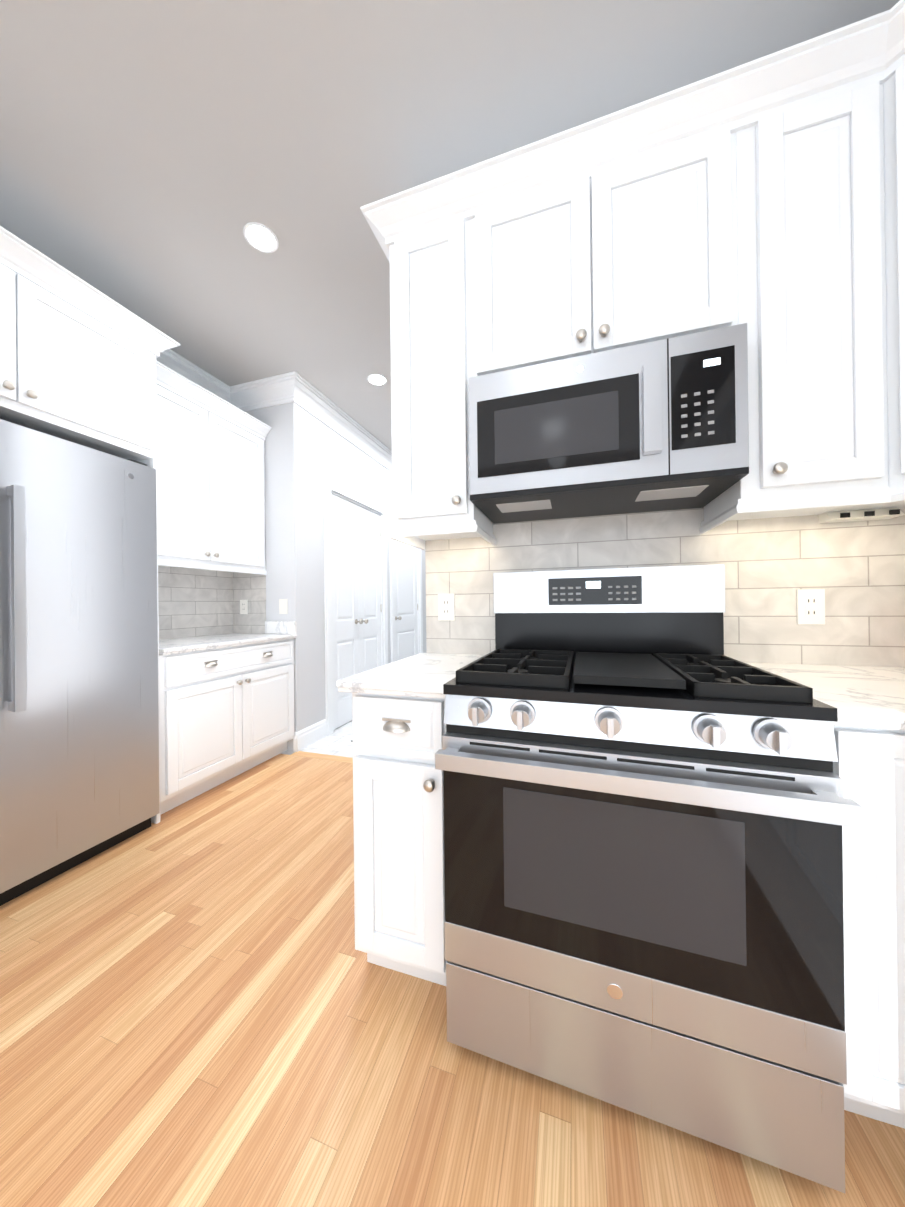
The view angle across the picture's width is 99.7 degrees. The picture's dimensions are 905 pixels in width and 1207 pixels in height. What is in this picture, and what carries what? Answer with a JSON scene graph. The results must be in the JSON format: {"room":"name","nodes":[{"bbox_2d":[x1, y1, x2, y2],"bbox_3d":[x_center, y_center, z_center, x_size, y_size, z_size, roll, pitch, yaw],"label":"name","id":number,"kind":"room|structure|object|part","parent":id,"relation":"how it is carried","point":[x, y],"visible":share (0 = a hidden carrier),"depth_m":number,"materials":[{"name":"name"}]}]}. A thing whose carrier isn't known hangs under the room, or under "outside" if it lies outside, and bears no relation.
{"room":"kitchen","nodes":[
{"label":"kitchen","id":0,"kind":"room"},
{"bbox_2d":[0,230,163,465],"bbox_3d":[-2.010,-1.080,1.594,0.629,0.645,1.080,-1,0,18],"label":"upper cabinet","id":1,"kind":"object","parent":0,"relation":"attached to","point":[80,364],"depth_m":1.68,"materials":[{"name":"white paint"}]},
{"bbox_3d":[-1.756,-0.817,1.727,0.340,1.175,2.702,-1,0,18],"label":"crown","id":2,"kind":"part","parent":1,"relation":"part of","materials":[{"name":"white paint"}]},
{"bbox_2d":[280,720,352,757],"bbox_3d":[1.017,1.157,5.356,4.700,0.051,5.872,-1,0,18],"label":"floor","id":3,"kind":"structure","parent":0,"point":[338,741],"depth_m":3.11,"materials":[{"name":"stone"}]},
{"bbox_2d":[246,402,426,749],"bbox_3d":[-0.937,-0.286,5.210,0.800,2.880,4.422,-1,0,18],"label":"wall","id":4,"kind":"structure","parent":0,"point":[305,452],"depth_m":3.09,"materials":[{"name":"white paint"}]},
{"bbox_2d":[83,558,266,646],"bbox_3d":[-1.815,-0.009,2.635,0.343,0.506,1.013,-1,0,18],"label":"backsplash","id":5,"kind":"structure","parent":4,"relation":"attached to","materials":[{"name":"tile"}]},
{"bbox_2d":[240,600,247,613],"bbox_3d":[-1.706,0.028,3.118,0.075,0.118,0.007,-1,0,18],"label":"outlet","id":6,"kind":"object","parent":5,"relation":"attached to","point":[243,606],"visible":1,"depth_m":3.11,"materials":[{"name":"white plastic"}]},
{"bbox_2d":[156,349,227,401],"bbox_3d":[-2.206,-1.644,1.845,0.120,0.150,2.757,-1,0,18],"label":"crown molding","id":7,"kind":"structure","parent":4,"relation":"attached to","point":[169,358],"depth_m":2.77,"materials":[{"name":"white paint"}]},
{"bbox_2d":[148,366,267,573],"bbox_3d":[-1.815,-0.832,2.632,0.363,1.140,1.015,-1,0,18],"label":"upper cabinet","id":8,"kind":"object","parent":4,"relation":"attached to","point":[210,480],"depth_m":2.58,"materials":[{"name":"white paint"}]},
{"bbox_2d":[228,375,287,411],"bbox_3d":[-1.491,-1.649,3.001,0.480,0.150,0.120,-1,0,18],"label":"crown molding","id":9,"kind":"structure","parent":4,"relation":"attached to","point":[265,392],"depth_m":3.02,"materials":[{"name":"white paint"}]},
{"bbox_2d":[279,599,287,613],"bbox_3d":[-1.336,0.024,3.012,0.078,0.118,0.007,-1,0,18],"label":"light switch","id":10,"kind":"object","parent":4,"relation":"attached to","point":[283,606],"visible":1,"depth_m":3.01,"materials":[{"name":"white plastic"}]},
{"bbox_2d":[293,719,326,751],"bbox_3d":[-1.393,1.076,1.689,0.488,0.150,11.390,-1,0,18],"label":"baseboard","id":11,"kind":"structure","parent":4,"relation":"attached to","point":[308,736],"depth_m":3.10,"materials":[{"name":"white paint"}]},
{"bbox_2d":[280,371,391,471],"bbox_3d":[-0.533,-1.655,5.011,0.120,0.150,4.533,-1,0,18],"label":"crown molding","id":12,"kind":"structure","parent":4,"relation":"attached to","point":[298,389],"depth_m":3.35,"materials":[{"name":"white paint"}]},
{"bbox_2d":[323,477,387,735],"bbox_3d":[-0.968,0.024,3.877,0.184,2.255,1.150,-1,0,18],"label":"closet door","id":13,"kind":"structure","parent":4,"relation":"in","point":[355,602],"depth_m":3.74,"materials":[{"name":"white paint"}]},
{"bbox_2d":[389,510,422,662],"bbox_3d":[-0.618,0.022,4.973,0.184,2.255,0.970,-1,0,18],"label":"hall door","id":14,"kind":"structure","parent":4,"relation":"in","point":[406,624],"depth_m":4.94,"materials":[{"name":"white paint"}]},
{"bbox_2d":[0,0,899,450],"bbox_3d":[-0.316,-1.767,1.294,4.700,0.050,11.500,-1,0,18],"label":"ceiling","id":15,"kind":"structure","parent":0,"point":[156,156],"depth_m":1.38,"materials":[{"name":"grey paint"}]},
{"bbox_2d":[243,222,278,252],"bbox_3d":[-0.907,-1.731,1.808,0.150,0.006,0.150,-1,0,18],"label":"recessed light","id":16,"kind":"object","parent":15,"relation":"in","point":[260,237],"visible":1,"depth_m":1.80,"materials":[{"name":"white paint"}]},
{"bbox_2d":[367,374,386,384],"bbox_3d":[-0.583,-1.732,2.954,0.150,0.006,0.150,-1,0,18],"label":"recessed light","id":17,"kind":"object","parent":15,"relation":"in","point":[376,379],"visible":1,"depth_m":2.94,"materials":[{"name":"white paint"}]},
{"bbox_2d":[0,751,904,1206],"bbox_3d":[-0.955,1.166,-0.815,4.700,0.050,7.085,-1,0,18],"label":"floor","id":18,"kind":"structure","parent":0,"point":[204,1002],"depth_m":0.93,"materials":[{"name":"brown wood"}]},
{"bbox_2d":[0,419,158,905],"bbox_3d":[-1.937,0.222,1.560,0.645,1.870,1.039,-1,0,18],"label":"refrigerator","id":19,"kind":"object","parent":18,"relation":"on","point":[79,750],"visible":1,"depth_m":1.64,"materials":[{"name":"silver metal"}]},
{"bbox_2d":[151,638,295,823],"bbox_3d":[-1.671,0.717,2.588,0.629,0.878,1.015,-1,0,18],"label":"base cabinet","id":20,"kind":"object","parent":18,"relation":"on","point":[224,712],"depth_m":2.34,"materials":[{"name":"white paint"}]},
{"bbox_2d":[158,634,295,653],"bbox_3d":[-1.670,0.260,2.588,0.642,0.035,1.013,-1,0,18],"label":"countertop","id":21,"kind":"structure","parent":20,"relation":"on","point":[202,641],"depth_m":2.49,"materials":[{"name":"white stone"}]},
{"bbox_2d":[336,0,904,1128],"bbox_3d":[0.174,-0.151,-0.434,2.028,2.560,3.937,-1,0,18],"label":"kitchen cabinets","id":22,"kind":"object","parent":18,"relation":"on","point":[764,198],"visible":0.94,"depth_m":1.10,"materials":[{"name":"white paint"}]},
{"bbox_2d":[438,594,454,620],"bbox_3d":[-0.027,0.016,1.684,0.075,0.118,0.007,-1,0,18],"label":"electrical outlet","id":23,"kind":"object","parent":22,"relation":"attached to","point":[446,607],"visible":1,"depth_m":1.68,"materials":[{"name":"white plastic"}]},
{"bbox_2d":[469,323,748,523],"bbox_3d":[0.476,-0.542,1.304,0.770,0.404,0.417,-1,0,18],"label":"microwave","id":24,"kind":"object","parent":22,"relation":"attached to","point":[660,425],"visible":1,"depth_m":1.13,"materials":[{"name":"silver metal"}]},
{"bbox_2d":[796,589,824,623],"bbox_3d":[1.210,0.011,1.289,0.075,0.118,0.007,-1,0,18],"label":"electrical outlet","id":25,"kind":"object","parent":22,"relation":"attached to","point":[810,606],"visible":1,"depth_m":1.29,"materials":[{"name":"white plastic"}]},
{"bbox_2d":[435,564,862,1192],"bbox_3d":[0.450,0.502,1.127,0.796,1.255,0.771,-1,0,18],"label":"range","id":26,"kind":"object","parent":18,"relation":"on","point":[649,810],"visible":1,"depth_m":0.81,"materials":[{"name":"silver metal"}]}
]}

